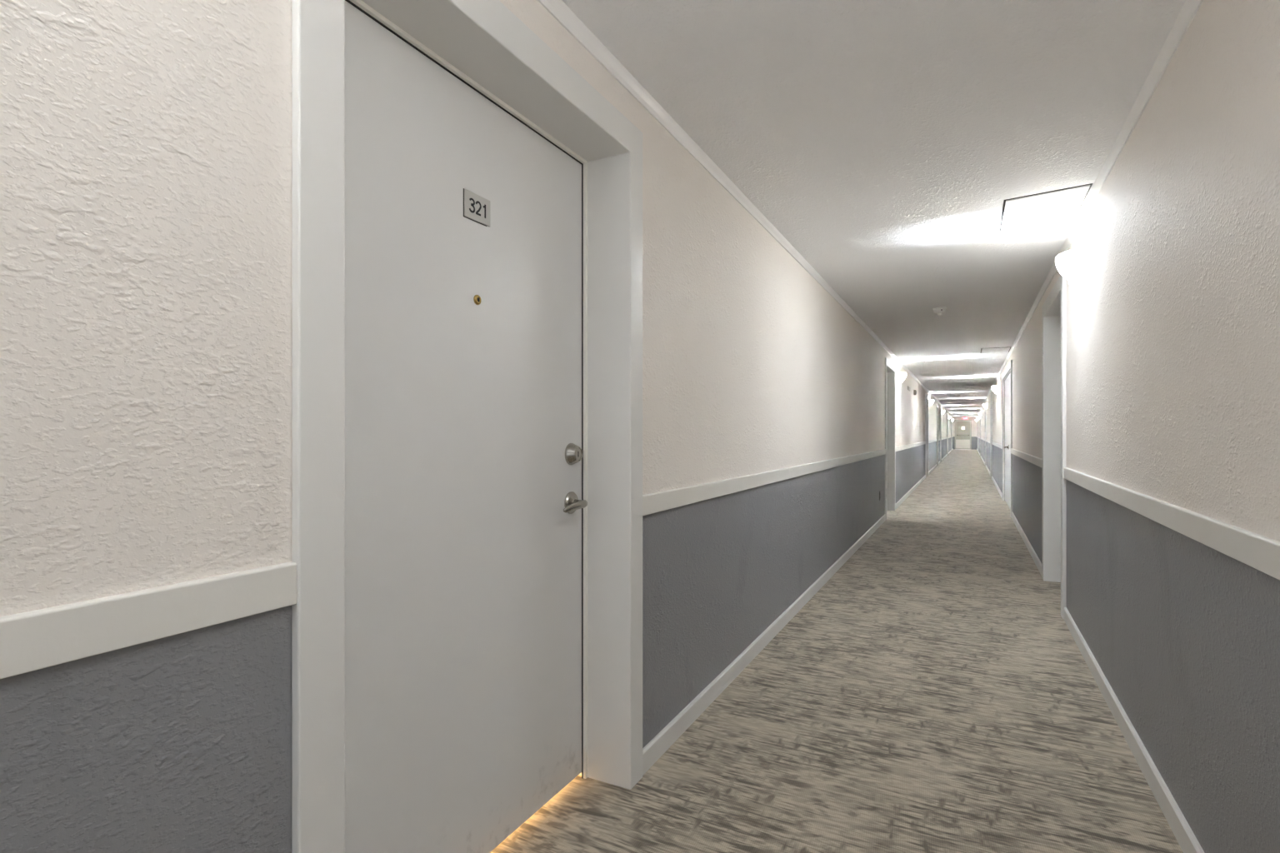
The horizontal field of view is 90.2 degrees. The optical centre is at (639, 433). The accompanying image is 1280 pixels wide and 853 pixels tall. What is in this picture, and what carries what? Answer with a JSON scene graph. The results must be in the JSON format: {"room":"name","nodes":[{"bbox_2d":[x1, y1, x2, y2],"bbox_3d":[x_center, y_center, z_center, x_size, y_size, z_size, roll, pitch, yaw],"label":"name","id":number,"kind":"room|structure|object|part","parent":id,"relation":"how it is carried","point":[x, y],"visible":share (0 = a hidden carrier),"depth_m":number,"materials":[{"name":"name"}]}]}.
{"room":"apartment building corridor","nodes":[
{"label":"apartment building corridor","id":0,"kind":"room"},
{"bbox_2d":[0,0,952,852],"bbox_3d":[9.792,-0.003,21.503,0.300,2.315,54.400,0,0,27],"label":"wall","id":1,"kind":"structure","parent":0,"point":[146,145],"depth_m":0.94,"materials":[{"name":"beige paint"}]},
{"bbox_2d":[0,561,296,679],"bbox_3d":[-1.544,0.245,-0.853,0.016,0.068,4.269,0,0,27],"label":"chair rail","id":2,"kind":"object","parent":1,"relation":"attached to","point":[35,640],"visible":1,"depth_m":0.84,"materials":[{"name":"paint"}]},
{"bbox_2d":[291,0,642,852],"bbox_3d":[-0.375,0.073,1.641,0.230,2.164,1.237,0,0,27],"label":"door","id":3,"kind":"structure","parent":1,"relation":"in","point":[467,206],"depth_m":1.58,"materials":[{"name":"grey paint"}]},
{"bbox_3d":[-0.428,-0.592,1.677,0.004,0.070,0.099,0,0,27],"label":"number plate","id":4,"kind":"part","parent":3,"relation":"part of","materials":[{"name":"grey"}]},
{"bbox_3d":[-0.213,0.229,2.007,0.059,0.030,0.131,0,0,27],"label":"lever","id":5,"kind":"part","parent":3,"relation":"part of","materials":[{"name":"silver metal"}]},
{"bbox_2d":[537,0,953,417],"bbox_3d":[9.935,-1.139,21.429,0.022,0.042,54.400,0,0,27],"label":"trim","id":6,"kind":"structure","parent":1,"relation":"attached to","point":[557,9],"depth_m":2.37,"materials":[{"name":"paint"}]},
{"bbox_2d":[642,514,885,775],"bbox_3d":[1.633,1.117,5.317,0.014,0.076,7.136,0,0,27],"label":"baseboard","id":7,"kind":"structure","parent":1,"relation":"attached to","point":[656,748],"depth_m":2.93,"materials":[{"name":"paint"}]},
{"bbox_2d":[642,449,885,515],"bbox_3d":[1.633,0.245,5.316,0.016,0.068,7.136,0,0,27],"label":"chair rail","id":8,"kind":"object","parent":1,"relation":"attached to","point":[654,502],"visible":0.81,"depth_m":2.95,"materials":[{"name":"paint"}]},
{"bbox_2d":[885,357,895,519],"bbox_3d":[3.452,0.073,9.071,0.230,2.164,1.206,0,0,27],"label":"door","id":9,"kind":"structure","parent":1,"relation":"in","point":[890,368],"depth_m":9.50,"materials":[{"name":"grey paint"}]},
{"bbox_2d":[896,372,906,384],"bbox_3d":[4.142,-0.870,10.071,0.122,0.175,0.320,0,0,27],"label":"wall sconce","id":10,"kind":"object","parent":1,"relation":"attached to","point":[901,376],"visible":1,"depth_m":9.98,"materials":[{"name":"white glass"}]},
{"bbox_2d":[895,475,925,509],"bbox_3d":[5.596,1.117,13.012,0.014,0.076,7.764,0,0,27],"label":"baseboard","id":11,"kind":"structure","parent":1,"relation":"attached to","point":[901,501],"depth_m":11.75,"materials":[{"name":"paint"}]},
{"bbox_2d":[895,441,925,451],"bbox_3d":[5.597,0.245,13.011,0.016,0.068,7.764,0,0,27],"label":"chair rail","id":12,"kind":"object","parent":1,"relation":"attached to","point":[906,447],"visible":1,"depth_m":11.72,"materials":[{"name":"paint"}]},
{"bbox_2d":[925,394,928,477],"bbox_3d":[7.559,0.073,17.046,0.230,2.164,1.206,0,0,27],"label":"door","id":13,"kind":"structure","parent":1,"relation":"in","point":[926,395],"depth_m":16.53,"materials":[{"name":"grey paint"}]},
{"bbox_2d":[929,400,934,405],"bbox_3d":[8.332,-0.870,18.206,0.122,0.175,0.320,0,0,27],"label":"wall sconce","id":14,"kind":"object","parent":1,"relation":"attached to","point":[931,402],"visible":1,"depth_m":18.11,"materials":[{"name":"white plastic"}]},
{"bbox_2d":[928,464,936,474],"bbox_3d":[9.137,1.117,19.889,0.014,0.076,5.294,0,0,27],"label":"baseboard","id":15,"kind":"structure","parent":1,"relation":"attached to","point":[935,466],"depth_m":19.59,"materials":[{"name":"paint"}]},
{"bbox_2d":[936,404,938,466],"bbox_3d":[10.535,0.073,22.825,0.230,2.164,1.206,0,0,27],"label":"door","id":16,"kind":"structure","parent":1,"relation":"in","point":[937,404],"depth_m":22.26,"materials":[{"name":"grey paint"}]},
{"bbox_2d":[940,407,941,462],"bbox_3d":[11.954,0.073,25.580,0.230,2.164,1.206,0,0,27],"label":"door","id":17,"kind":"structure","parent":1,"relation":"in","point":[940,407],"depth_m":25.00,"materials":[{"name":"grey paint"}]},
{"bbox_2d":[946,414,948,454],"bbox_3d":[16.258,0.073,33.937,0.230,2.164,1.206,0,0,27],"label":"door","id":18,"kind":"structure","parent":1,"relation":"in","point":[947,414],"depth_m":34.06,"materials":[{"name":"grey paint"}]},
{"bbox_2d":[950,417,951,449],"bbox_3d":[20.333,0.073,41.849,0.230,2.164,1.206,0,0,27],"label":"door","id":19,"kind":"structure","parent":1,"relation":"in","point":[951,417],"depth_m":41.27,"materials":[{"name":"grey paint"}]},
{"bbox_2d":[490,449,1183,852],"bbox_3d":[10.151,1.205,21.402,3.230,0.100,54.850,0,0,27],"label":"floor","id":20,"kind":"structure","parent":0,"point":[935,694],"depth_m":2.44,"materials":[{"name":"carpet"}]},
{"bbox_2d":[561,0,1185,417],"bbox_3d":[10.606,-1.210,21.084,2.130,0.100,54.700,0,0,27],"label":"ceiling","id":21,"kind":"structure","parent":0,"point":[887,142],"depth_m":2.38,"materials":[{"name":"white paint"}]},
{"bbox_2d":[898,357,924,362],"bbox_3d":[4.286,-1.157,10.053,0.343,0.006,0.618,0,0,27],"label":"access hatch","id":22,"kind":"object","parent":21,"relation":"attached to","point":[907,359],"visible":1,"depth_m":9.97,"materials":[{"name":"grey"}]},
{"bbox_2d":[933,307,946,315],"bbox_3d":[2.789,-1.126,5.931,0.116,0.068,0.116,0,0,27],"label":"smoke detector","id":23,"kind":"object","parent":21,"relation":"attached to","point":[939,311],"visible":1,"depth_m":5.90,"materials":[{"name":"white plastic"}]},
{"bbox_2d":[980,346,1011,354],"bbox_3d":[4.969,-1.157,8.914,0.357,0.006,0.618,0,0,27],"label":"access hatch","id":24,"kind":"object","parent":21,"relation":"attached to","point":[994,350],"visible":1,"depth_m":8.87,"materials":[{"name":"grey"}]},
{"bbox_2d":[999,183,1092,233],"bbox_3d":[2.088,-1.157,3.322,0.357,0.006,0.638,0,0,27],"label":"access hatch","id":25,"kind":"object","parent":21,"relation":"attached to","point":[1061,207],"visible":1,"depth_m":3.29,"materials":[{"name":"grey"}]},
{"bbox_2d":[952,416,976,449],"bbox_3d":[23.094,-0.003,45.332,2.130,2.315,0.150,0,0,27],"label":"wall","id":26,"kind":"structure","parent":0,"point":[972,418],"depth_m":45.05,"materials":[{"name":"beige paint"}]},
{"bbox_2d":[955,420,971,449],"bbox_3d":[22.963,0.105,45.318,1.070,2.100,0.115,0,0,27],"label":"door","id":27,"kind":"structure","parent":26,"relation":"in","point":[962,427],"depth_m":45.31,"materials":[{"name":"paint"}]},
{"bbox_3d":[22.962,0.775,45.327,0.880,0.640,0.003,0,0,27],"label":"kick plate","id":28,"kind":"part","parent":27,"relation":"part of","materials":[{"name":"white metal"}]},
{"bbox_2d":[976,0,1279,852],"bbox_3d":[11.419,-0.003,20.665,0.300,2.315,54.400,0,0,27],"label":"wall","id":29,"kind":"structure","parent":0,"point":[1173,318],"depth_m":1.74,"materials":[{"name":"beige paint"}]},
{"bbox_2d":[977,416,978,452],"bbox_3d":[20.580,0.073,38.573,0.230,2.164,1.206,0,0,27],"label":"door","id":30,"kind":"structure","parent":29,"relation":"in","point":[977,417],"depth_m":39.09,"materials":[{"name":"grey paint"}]},
{"bbox_2d":[980,412,980,456],"bbox_3d":[16.689,0.073,31.016,0.230,2.164,1.206,0,0,27],"label":"door","id":31,"kind":"structure","parent":29,"relation":"in","point":[980,412],"depth_m":31.52,"materials":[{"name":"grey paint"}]},
{"bbox_2d":[985,403,986,465],"bbox_3d":[12.064,0.073,22.037,0.230,2.164,1.206,0,0,27],"label":"door","id":32,"kind":"structure","parent":29,"relation":"in","point":[986,403],"depth_m":22.54,"materials":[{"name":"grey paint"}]},
{"bbox_2d":[990,393,992,476],"bbox_3d":[9.179,0.073,16.436,0.230,2.164,1.206,0,0,27],"label":"door","id":33,"kind":"structure","parent":29,"relation":"in","point":[991,395],"depth_m":16.94,"materials":[{"name":"grey paint"}]},
{"bbox_2d":[991,385,999,394],"bbox_3d":[7.157,-0.870,12.849,0.122,0.175,0.320,0,0,27],"label":"wall sconce","id":34,"kind":"object","parent":29,"relation":"attached to","point":[995,388],"visible":0.99,"depth_m":12.75,"materials":[{"name":"white glass"}]},
{"bbox_2d":[991,476,1002,499],"bbox_3d":[7.537,1.117,13.469,0.014,0.076,5.574,0,0,27],"label":"baseboard","id":35,"kind":"structure","parent":29,"relation":"attached to","point":[992,478],"depth_m":12.91,"materials":[{"name":"paint"}]},
{"bbox_2d":[991,441,1002,449],"bbox_3d":[7.536,0.245,13.470,0.016,0.068,5.574,0,0,27],"label":"chair rail","id":36,"kind":"object","parent":29,"relation":"attached to","point":[997,445],"visible":1,"depth_m":12.70,"materials":[{"name":"paint"}]},
{"bbox_2d":[1002,360,1012,517],"bbox_3d":[5.699,0.073,9.882,0.121,2.164,2.486,0,0,27],"label":"door","id":37,"kind":"structure","parent":29,"relation":"in","point":[1007,374],"depth_m":10.00,"materials":[{"name":"grey paint"}]},
{"bbox_2d":[1010,448,1042,468],"bbox_3d":[4.161,0.245,6.918,0.016,0.068,4.194,0,0,27],"label":"chair rail","id":38,"kind":"object","parent":29,"relation":"attached to","point":[1034,460],"visible":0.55,"depth_m":6.22,"materials":[{"name":"paint"}]},
{"bbox_2d":[1011,511,1042,577],"bbox_3d":[4.162,1.117,6.917,0.014,0.076,4.194,0,0,27],"label":"baseboard","id":39,"kind":"structure","parent":29,"relation":"attached to","point":[1031,550],"depth_m":6.24,"materials":[{"name":"paint"}]},
{"bbox_2d":[1042,275,1066,619],"bbox_3d":[3.010,0.073,4.457,0.230,2.164,1.236,0,0,27],"label":"door","id":40,"kind":"structure","parent":29,"relation":"in","point":[1054,308],"depth_m":4.94,"materials":[{"name":"grey paint"}]},
{"bbox_2d":[1055,245,1088,285],"bbox_3d":[2.294,-0.870,3.408,0.122,0.175,0.320,0,0,27],"label":"wall sconce","id":41,"kind":"object","parent":29,"relation":"attached to","point":[1071,264],"visible":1,"depth_m":3.32,"materials":[{"name":"white glass"}]},
{"bbox_2d":[976,0,1203,417],"bbox_3d":[11.276,-1.139,20.739,0.022,0.042,54.400,0,0,27],"label":"trim","id":42,"kind":"structure","parent":29,"relation":"attached to","point":[1190,8],"depth_m":2.34,"materials":[{"name":"paint"}]},
{"bbox_2d":[1063,607,1204,852],"bbox_3d":[0.731,1.117,0.255,0.014,0.076,8.322,0,0,27],"label":"baseboard","id":43,"kind":"structure","parent":29,"relation":"attached to","point":[1187,840],"depth_m":2.19,"materials":[{"name":"paint"}]},
{"bbox_2d":[1063,467,1279,579],"bbox_3d":[0.730,0.245,0.255,0.016,0.068,8.322,0,0,27],"label":"chair rail","id":44,"kind":"object","parent":29,"relation":"attached to","point":[1260,552],"visible":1,"depth_m":1.63,"materials":[{"name":"paint"}]}
]}

